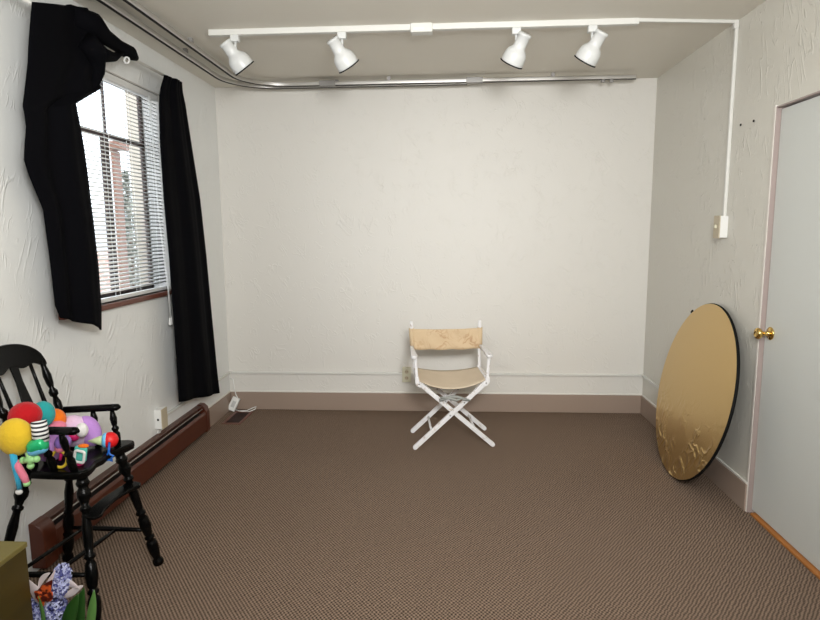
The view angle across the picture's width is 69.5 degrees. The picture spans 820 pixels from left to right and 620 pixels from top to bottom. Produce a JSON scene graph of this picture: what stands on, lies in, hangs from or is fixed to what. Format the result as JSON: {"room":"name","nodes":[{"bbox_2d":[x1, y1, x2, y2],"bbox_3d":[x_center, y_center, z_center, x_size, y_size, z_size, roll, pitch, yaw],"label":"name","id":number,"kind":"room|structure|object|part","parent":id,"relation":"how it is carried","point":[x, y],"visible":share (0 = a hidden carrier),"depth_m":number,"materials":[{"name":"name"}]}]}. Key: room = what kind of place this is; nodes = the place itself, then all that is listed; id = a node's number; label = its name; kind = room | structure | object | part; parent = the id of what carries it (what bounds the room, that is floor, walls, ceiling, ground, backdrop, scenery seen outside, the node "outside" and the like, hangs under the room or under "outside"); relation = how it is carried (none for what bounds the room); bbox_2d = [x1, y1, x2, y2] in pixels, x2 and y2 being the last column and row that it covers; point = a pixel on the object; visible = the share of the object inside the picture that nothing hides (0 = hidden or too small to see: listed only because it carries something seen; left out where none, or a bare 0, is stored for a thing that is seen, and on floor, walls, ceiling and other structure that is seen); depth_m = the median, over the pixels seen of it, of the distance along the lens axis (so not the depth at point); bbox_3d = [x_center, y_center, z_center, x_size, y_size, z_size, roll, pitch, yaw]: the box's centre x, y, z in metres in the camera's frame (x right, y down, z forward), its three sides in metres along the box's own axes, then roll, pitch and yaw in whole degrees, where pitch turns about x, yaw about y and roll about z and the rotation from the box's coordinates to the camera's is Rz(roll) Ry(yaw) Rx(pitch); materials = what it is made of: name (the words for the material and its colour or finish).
{"room":"studio","nodes":[
{"label":"studio","id":0,"kind":"room"},
{"bbox_2d":[0,0,229,571],"bbox_3d":[-1.782,-0.053,1.885,0.150,2.620,6.000,0,8,3],"label":"wall","id":1,"kind":"structure","parent":0,"point":[130,363],"depth_m":2.95,"materials":[{"name":"white paint"}]},
{"bbox_2d":[22,0,164,76],"bbox_3d":[-1.582,-1.358,3.069,0.108,0.024,1.560,0,8,3],"label":"curtain rod","id":2,"kind":"object","parent":1,"relation":"attached to","point":[26,1],"visible":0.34,"depth_m":3.38,"materials":[{"name":"white metal"}]},
{"bbox_2d":[23,2,138,329],"bbox_3d":[-1.526,-0.670,2.888,0.155,1.542,0.969,0,8,3],"label":"curtain","id":3,"kind":"object","parent":2,"relation":"hanging from","point":[68,55],"visible":1,"depth_m":2.64,"materials":[{"name":"black fabric"}]},
{"bbox_2d":[123,56,129,63],"bbox_3d":[-1.511,-1.332,3.152,0.038,0.039,0.010,0,8,3],"label":"curtain ring","id":4,"kind":"object","parent":2,"relation":"hanging from","point":[128,58],"visible":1,"depth_m":3.15,"materials":[{"name":"white plastic"}]},
{"bbox_2d":[159,75,219,401],"bbox_3d":[-1.470,-0.399,4.005,0.050,2.181,0.714,0,8,3],"label":"curtain","id":5,"kind":"object","parent":2,"relation":"hanging from","point":[197,375],"visible":1,"depth_m":3.88,"materials":[{"name":"black fabric"}]},
{"bbox_2d":[58,69,171,319],"bbox_3d":[-1.679,-0.662,3.284,0.166,1.273,1.185,0,8,3],"label":"window","id":6,"kind":"structure","parent":1,"relation":"in","point":[123,302],"depth_m":3.56,"materials":[{"name":"grey paint"}]},
{"bbox_3d":[-1.752,-0.676,3.287,0.004,1.185,1.105,0,8,3],"label":"pane","id":7,"kind":"part","parent":6,"relation":"part of","materials":[{"name":"clear glass"}]},
{"bbox_3d":[-1.655,-0.046,3.367,0.128,0.028,1.185,0,8,3],"label":"sill","id":8,"kind":"part","parent":6,"relation":"part of","materials":[{"name":"brown"}]},
{"bbox_3d":[-1.749,-0.676,3.286,0.026,1.245,1.145,0,8,3],"label":"frame","id":9,"kind":"part","parent":6,"relation":"part of","materials":[{"name":"brown"}]},
{"bbox_2d":[77,72,172,324],"bbox_3d":[-1.624,-0.564,3.296,0.094,1.457,1.123,0,8,3],"label":"blind","id":10,"kind":"object","parent":6,"relation":"attached to","point":[109,78],"visible":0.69,"depth_m":3.42,"materials":[{"name":"white plastic"}]},
{"bbox_3d":[-1.651,-0.668,3.294,0.028,1.205,0.872,0,8,3],"label":"ladder cord","id":11,"kind":"part","parent":10,"relation":"part of","materials":[{"name":"white fabric"}]},
{"bbox_3d":[-1.647,-0.075,3.364,0.026,0.022,1.123,0,8,3],"label":"rail","id":12,"kind":"part","parent":10,"relation":"part of","materials":[{"name":"white"}]},
{"bbox_3d":[-1.582,-0.631,3.742,0.048,1.400,0.018,-1,8,-2],"label":"pull cord","id":13,"kind":"part","parent":10,"relation":"part of","materials":[{"name":"white plastic"}]},
{"bbox_2d":[28,403,209,568],"bbox_3d":[-1.578,0.913,3.495,0.069,0.207,1.837,0,8,3],"label":"baseboard heater","id":14,"kind":"object","parent":1,"relation":"attached to","point":[46,531],"visible":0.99,"depth_m":3.26,"materials":[{"name":"brown metal"}]},
{"bbox_3d":[-1.594,0.915,3.496,0.036,0.202,1.815,0,8,3],"label":"panel","id":15,"kind":"part","parent":14,"relation":"part of","materials":[{"name":"brown metal"}]},
{"bbox_2d":[154,407,167,433],"bbox_3d":[-1.573,0.699,3.734,0.051,0.162,0.074,0,8,3],"label":"wall outlet","id":16,"kind":"object","parent":1,"relation":"attached to","point":[160,414],"visible":1,"depth_m":3.70,"materials":[{"name":"white plastic"}]},
{"bbox_3d":[-1.550,0.682,3.731,0.006,0.128,0.074,0,8,3],"label":"plate","id":17,"kind":"part","parent":16,"relation":"part of","materials":[{"name":"beige plastic"}]},
{"bbox_2d":[167,371,230,415],"bbox_3d":[-1.551,0.608,4.376,0.018,0.018,1.225,0,8,3],"label":"trim","id":18,"kind":"structure","parent":1,"relation":"attached to","point":[171,411],"depth_m":4.06,"materials":[{"name":"white"}]},
{"bbox_2d":[208,391,230,426],"bbox_3d":[-1.534,0.801,4.702,0.014,0.161,0.610,0,8,3],"label":"baseboard","id":19,"kind":"structure","parent":1,"relation":"attached to","point":[219,408],"depth_m":4.73,"materials":[{"name":"beige wood"}]},
{"bbox_2d":[73,0,765,87],"bbox_3d":[-0.011,-1.409,1.595,3.717,0.120,6.300,0,8,3],"label":"ceiling","id":20,"kind":"structure","parent":0,"point":[643,50],"depth_m":3.46,"materials":[{"name":"beige paint"}]},
{"bbox_2d":[96,0,466,88],"bbox_3d":[-0.585,-1.436,2.467,1.791,0.056,4.066,0,8,3],"label":"track","id":21,"kind":"object","parent":20,"relation":"attached to","point":[109,4],"visible":0.77,"depth_m":3.80,"materials":[{"name":"grey metal"}]},
{"bbox_2d":[123,0,636,86],"bbox_3d":[0.080,-1.429,2.398,2.886,0.060,4.006,0,8,3],"label":"track","id":22,"kind":"object","parent":20,"relation":"attached to","point":[189,42],"visible":0.99,"depth_m":4.31,"materials":[{"name":"grey metal"}]},
{"bbox_2d":[208,18,639,36],"bbox_3d":[0.051,-1.554,3.268,2.375,0.048,0.069,0,8,3],"label":"track","id":23,"kind":"object","parent":20,"relation":"attached to","point":[416,29],"visible":1,"depth_m":3.25,"materials":[{"name":"white metal"}]},
{"bbox_2d":[220,35,253,75],"bbox_3d":[-0.988,-1.446,3.372,0.187,0.211,0.133,-4,9,-25],"label":"track spotlight","id":24,"kind":"object","parent":23,"relation":"hanging from","point":[239,61],"visible":1,"depth_m":3.33,"materials":[{"name":"white metal"}]},
{"bbox_2d":[327,32,358,73],"bbox_3d":[-0.373,-1.443,3.326,0.134,0.212,0.184,7,10,42],"label":"track spotlight","id":25,"kind":"object","parent":23,"relation":"hanging from","point":[344,58],"visible":1,"depth_m":3.29,"materials":[{"name":"white metal"}]},
{"bbox_2d":[501,27,530,68],"bbox_3d":[0.594,-1.444,3.284,0.178,0.213,0.135,5,9,32],"label":"track spotlight","id":26,"kind":"object","parent":23,"relation":"hanging from","point":[514,55],"visible":1,"depth_m":3.24,"materials":[{"name":"white metal"}]},
{"bbox_2d":[574,25,607,67],"bbox_3d":[1.002,-1.444,3.260,0.181,0.212,0.136,4,9,30],"label":"track spotlight","id":27,"kind":"object","parent":23,"relation":"hanging from","point":[589,53],"visible":1,"depth_m":3.21,"materials":[{"name":"white metal"}]},
{"bbox_2d":[29,409,819,619],"bbox_3d":[0.009,1.306,1.966,3.717,0.120,6.300,0,8,3],"label":"floor","id":28,"kind":"structure","parent":0,"point":[275,514],"depth_m":2.94,"materials":[{"name":"carpet"}]},
{"bbox_2d":[0,541,32,619],"bbox_3d":[-1.502,1.061,1.680,0.377,0.463,0.731,0,8,3],"label":"wooden box","id":29,"kind":"object","parent":28,"relation":"on","point":[15,595],"visible":1,"depth_m":1.95,"materials":[{"name":"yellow wood"}]},
{"bbox_3d":[-1.504,0.842,1.650,0.377,0.019,0.731,0,8,3],"label":"lid","id":30,"kind":"part","parent":29,"relation":"part of","materials":[{"name":"yellow wood"}]},
{"bbox_2d":[29,562,95,619],"bbox_3d":[-1.237,1.074,2.076,0.250,0.327,0.161,5,9,34],"label":"flower arrangement","id":31,"kind":"object","parent":28,"relation":"on","point":[52,597],"visible":0.89,"depth_m":2.08,"materials":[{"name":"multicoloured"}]},
{"bbox_2d":[0,344,163,619],"bbox_3d":[-1.386,0.668,2.393,0.502,1.058,0.549,0,8,3],"label":"high chair","id":32,"kind":"object","parent":28,"relation":"on","point":[13,357],"visible":0.78,"depth_m":2.39,"materials":[{"name":"black paint"}]},
{"bbox_3d":[-1.554,0.931,2.274,0.051,0.571,0.225,5,10,35],"label":"leg","id":33,"kind":"part","parent":32,"relation":"part of","materials":[{"name":"black paint"}]},
{"bbox_3d":[-1.598,0.200,2.356,0.068,0.118,0.344,0,8,3],"label":"crest rail","id":34,"kind":"part","parent":32,"relation":"part of","materials":[{"name":"black paint"}]},
{"bbox_2d":[0,401,70,494],"bbox_3d":[-1.456,0.506,2.304,0.178,0.311,0.366,-3,8,-15],"label":"plush toy","id":35,"kind":"object","parent":32,"relation":"on","point":[25,430],"visible":0.9,"depth_m":2.16,"materials":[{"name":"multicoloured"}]},
{"bbox_3d":[-1.445,0.590,2.166,0.031,0.139,0.024,0,8,3],"label":"blue leg","id":36,"kind":"part","parent":35,"relation":"part of","materials":[{"name":"blue fabric"}]},
{"bbox_3d":[-1.428,0.593,2.167,0.060,0.091,0.029,0,8,3],"label":"pink leg","id":37,"kind":"part","parent":35,"relation":"part of","materials":[{"name":"pink fabric"}]},
{"bbox_3d":[-1.362,0.444,2.174,0.055,0.082,0.064,-7,10,-42],"label":"striped leg","id":38,"kind":"part","parent":35,"relation":"part of","materials":[{"name":"fabric"}]},
{"bbox_3d":[-1.383,0.545,2.258,0.032,0.172,0.055,7,11,42],"label":"arm post","id":39,"kind":"part","parent":32,"relation":"part of","materials":[{"name":"black paint"}]},
{"bbox_2d":[52,450,66,468],"bbox_3d":[-1.358,0.577,2.289,0.070,0.078,0.011,0,8,3],"label":"ring","id":40,"kind":"object","parent":32,"relation":"on","point":[54,452],"visible":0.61,"depth_m":2.29,"materials":[{"name":"yellow plastic"}]},
{"bbox_2d":[54,435,71,460],"bbox_3d":[-1.343,0.533,2.288,0.061,0.107,0.056,0,8,3],"label":"toy","id":41,"kind":"object","parent":32,"relation":"on","point":[58,448],"visible":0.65,"depth_m":2.27,"materials":[{"name":"purple"}]},
{"bbox_3d":[-1.378,0.456,2.229,0.290,0.038,0.044,1,8,9],"label":"armrest","id":42,"kind":"part","parent":32,"relation":"part of","materials":[{"name":"black paint"}]},
{"bbox_3d":[-1.521,0.884,2.633,0.201,0.566,0.051,7,11,43],"label":"leg","id":43,"kind":"part","parent":32,"relation":"part of","materials":[{"name":"black paint"}]},
{"bbox_3d":[-1.303,0.545,2.254,0.032,0.172,0.055,7,11,42],"label":"arm post","id":44,"kind":"part","parent":32,"relation":"part of","materials":[{"name":"black paint"}]},
{"bbox_2d":[48,415,101,446],"bbox_3d":[-1.406,0.515,2.470,0.182,0.141,0.167,0,8,3],"label":"plush toy","id":45,"kind":"object","parent":32,"relation":"on","point":[89,428],"visible":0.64,"depth_m":2.47,"materials":[{"name":"purple fabric"}]},
{"bbox_2d":[73,444,88,465],"bbox_3d":[-1.296,0.572,2.325,0.064,0.088,0.040,0,8,3],"label":"baby rattle","id":46,"kind":"object","parent":32,"relation":"on","point":[80,451],"visible":0.87,"depth_m":2.32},
{"bbox_3d":[-1.293,0.574,2.310,0.053,0.059,0.011,0,8,3],"label":"white frame","id":47,"kind":"part","parent":46,"relation":"part of","materials":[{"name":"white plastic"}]},
{"bbox_3d":[-1.363,0.613,2.442,0.299,0.032,0.366,0,8,3],"label":"seat","id":48,"kind":"part","parent":32,"relation":"part of","materials":[{"name":"black paint"}]},
{"bbox_3d":[-1.228,0.930,2.264,0.051,0.571,0.221,-5,9,-32],"label":"leg","id":49,"kind":"part","parent":32,"relation":"part of","materials":[{"name":"black paint"}]},
{"bbox_3d":[-1.389,0.429,2.570,0.257,0.038,0.044,-1,8,-1],"label":"armrest","id":50,"kind":"part","parent":32,"relation":"part of","materials":[{"name":"black paint"}]},
{"bbox_3d":[-1.369,0.512,2.575,0.044,0.151,0.032,4,9,29],"label":"arm post","id":51,"kind":"part","parent":32,"relation":"part of","materials":[{"name":"black paint"}]},
{"bbox_2d":[88,432,118,447],"bbox_3d":[-1.294,0.551,2.504,0.112,0.067,0.070,0,8,3],"label":"toy","id":52,"kind":"object","parent":32,"relation":"on","point":[112,437],"visible":0.94,"depth_m":2.48,"materials":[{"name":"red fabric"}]},
{"bbox_2d":[107,442,113,461],"bbox_3d":[-1.247,0.591,2.462,0.048,0.075,0.037,0,8,3],"label":"ring","id":53,"kind":"object","parent":32,"relation":"on","point":[109,443],"visible":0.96,"depth_m":2.45,"materials":[{"name":"blue plastic"}]},
{"bbox_3d":[-1.282,0.512,2.570,0.044,0.151,0.032,4,9,29],"label":"arm post","id":54,"kind":"part","parent":32,"relation":"part of","materials":[{"name":"black paint"}]},
{"bbox_3d":[-1.192,0.885,2.612,0.167,0.564,0.051,-6,10,-35],"label":"leg","id":55,"kind":"part","parent":32,"relation":"part of","materials":[{"name":"black paint"}]},
{"bbox_2d":[221,411,252,423],"bbox_3d":[-1.390,0.868,4.774,0.150,0.006,0.320,0,8,3],"label":"floor vent","id":56,"kind":"object","parent":28,"relation":"in","point":[237,417],"visible":1,"depth_m":4.76,"materials":[{"name":"brown metal"}]},
{"bbox_2d":[229,378,255,411],"bbox_3d":[-1.410,0.714,4.934,0.233,0.278,0.084,1,8,13],"label":"power adapter","id":57,"kind":"object","parent":28,"relation":"on","point":[234,402],"visible":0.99,"depth_m":4.94,"materials":[{"name":"white plastic"}]},
{"bbox_2d":[409,320,494,449],"bbox_3d":[0.289,0.517,4.175,0.582,0.838,0.410,-1,8,-3],"label":"chair","id":58,"kind":"object","parent":28,"relation":"on","point":[469,338],"visible":1,"depth_m":4.27,"materials":[{"name":"white"}]},
{"bbox_3d":[0.020,0.255,4.312,0.044,0.351,0.022,1,8,14],"label":"post","id":59,"kind":"part","parent":58,"relation":"part of","materials":[{"name":"white wood"}]},
{"bbox_3d":[0.021,0.293,4.132,0.048,0.020,0.388,-1,8,-3],"label":"armrest","id":60,"kind":"part","parent":58,"relation":"part of","materials":[{"name":"white wood"}]},
{"bbox_3d":[0.042,0.398,3.995,0.030,0.153,0.020,-1,8,-3],"label":"arm post","id":61,"kind":"part","parent":58,"relation":"part of","materials":[{"name":"white wood"}]},
{"bbox_3d":[0.258,0.673,4.371,0.511,0.476,0.019,-1,8,-3],"label":"crossed leg","id":62,"kind":"part","parent":58,"relation":"part of","materials":[{"name":"white wood"}]},
{"bbox_3d":[0.274,0.719,4.037,0.511,0.476,0.019,-1,8,-3],"label":"crossed leg","id":63,"kind":"part","parent":58,"relation":"part of","materials":[{"name":"white wood"}]},
{"bbox_3d":[0.319,0.715,4.060,0.538,0.476,0.019,-1,8,-3],"label":"crossed leg","id":64,"kind":"part","parent":58,"relation":"part of","materials":[{"name":"white wood"}]},
{"bbox_3d":[0.303,0.670,4.394,0.538,0.476,0.019,-1,8,-3],"label":"crossed leg","id":65,"kind":"part","parent":58,"relation":"part of","materials":[{"name":"white wood"}]},
{"bbox_3d":[0.510,0.248,4.334,0.022,0.350,0.026,-1,8,-3],"label":"post","id":66,"kind":"part","parent":58,"relation":"part of","materials":[{"name":"white wood"}]},
{"bbox_3d":[0.517,0.454,4.193,0.026,0.034,0.377,-1,8,-3],"label":"rail","id":67,"kind":"part","parent":58,"relation":"part of","materials":[{"name":"white wood"}]},
{"bbox_3d":[0.528,0.286,4.155,0.048,0.020,0.388,-1,8,-3],"label":"armrest","id":68,"kind":"part","parent":58,"relation":"part of","materials":[{"name":"white wood"}]},
{"bbox_3d":[0.531,0.392,4.017,0.029,0.153,0.020,-1,8,-3],"label":"arm post","id":69,"kind":"part","parent":58,"relation":"part of","materials":[{"name":"white wood"}]},
{"bbox_2d":[656,303,739,480],"bbox_3d":[1.691,0.482,3.538,0.233,1.047,1.067,0,8,3],"label":"disc","id":70,"kind":"object","parent":28,"relation":"on","point":[699,384],"visible":1,"depth_m":3.43,"materials":[{"name":"gold metal"}]},
{"bbox_2d":[215,78,656,393],"bbox_3d":[0.178,-0.469,4.822,3.717,2.620,0.150,0,8,3],"label":"wall","id":71,"kind":"structure","parent":0,"point":[351,217],"depth_m":4.72,"materials":[{"name":"white paint"}]},
{"bbox_2d":[402,367,410,381],"bbox_3d":[-0.026,0.531,4.872,0.074,0.122,0.046,0,8,3],"label":"wall outlet","id":72,"kind":"object","parent":71,"relation":"attached to","point":[406,371],"visible":1,"depth_m":4.85,"materials":[{"name":"beige plastic"}]},
{"bbox_2d":[230,390,641,412],"bbox_3d":[0.182,0.760,4.907,3.417,0.161,0.014,0,8,3],"label":"baseboard","id":73,"kind":"structure","parent":71,"relation":"attached to","point":[260,399],"depth_m":4.90,"materials":[{"name":"beige wood"}]},
{"bbox_2d":[230,371,641,376],"bbox_3d":[0.180,0.527,4.873,3.393,0.018,0.018,0,8,3],"label":"trim","id":74,"kind":"structure","parent":71,"relation":"attached to","point":[231,372],"depth_m":4.88,"materials":[{"name":"white"}]},
{"bbox_2d":[642,0,819,480],"bbox_3d":[1.779,-0.050,1.675,0.150,2.620,6.000,0,8,3],"label":"wall","id":75,"kind":"structure","parent":0,"point":[778,62],"depth_m":3.42,"materials":[{"name":"grey paint"}]},
{"bbox_2d":[642,374,658,388],"bbox_3d":[1.843,0.607,4.199,0.018,0.018,1.180,0,8,3],"label":"trim","id":76,"kind":"structure","parent":75,"relation":"attached to","point":[643,375],"depth_m":4.57,"materials":[{"name":"white"}]},
{"bbox_2d":[639,18,738,215],"bbox_3d":[1.521,-1.056,3.289,0.562,1.060,0.030,-1,8,-3],"label":"conduit","id":77,"kind":"object","parent":75,"relation":"attached to","point":[735,23],"visible":0.98,"depth_m":3.26,"materials":[{"name":"white plastic"}]},
{"bbox_2d":[640,394,746,510],"bbox_3d":[1.831,0.877,3.968,0.014,0.161,1.690,0,8,3],"label":"baseboard","id":78,"kind":"structure","parent":75,"relation":"attached to","point":[731,483],"depth_m":3.37,"materials":[{"name":"beige wood"}]},
{"bbox_2d":[713,215,728,237],"bbox_3d":[1.774,-0.476,3.385,0.062,0.128,0.074,0,8,3],"label":"light switch","id":79,"kind":"object","parent":75,"relation":"attached to","point":[720,230],"visible":1,"depth_m":3.35,"materials":[{"name":"white plastic"}]},
{"bbox_3d":[1.758,-0.476,3.386,0.006,0.128,0.074,0,8,3],"label":"plate","id":80,"kind":"part","parent":79,"relation":"part of","materials":[{"name":"beige"}]},
{"bbox_2d":[745,91,819,579],"bbox_3d":[1.792,0.103,2.535,0.186,2.083,0.960,0,8,3],"label":"door","id":81,"kind":"structure","parent":75,"relation":"in","point":[783,481],"depth_m":2.77,"materials":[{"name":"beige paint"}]},
{"bbox_3d":[1.760,0.117,2.945,0.074,0.066,0.066,0,8,3],"label":"knob","id":82,"kind":"part","parent":81,"relation":"part of","materials":[{"name":"gold metal"}]}
]}

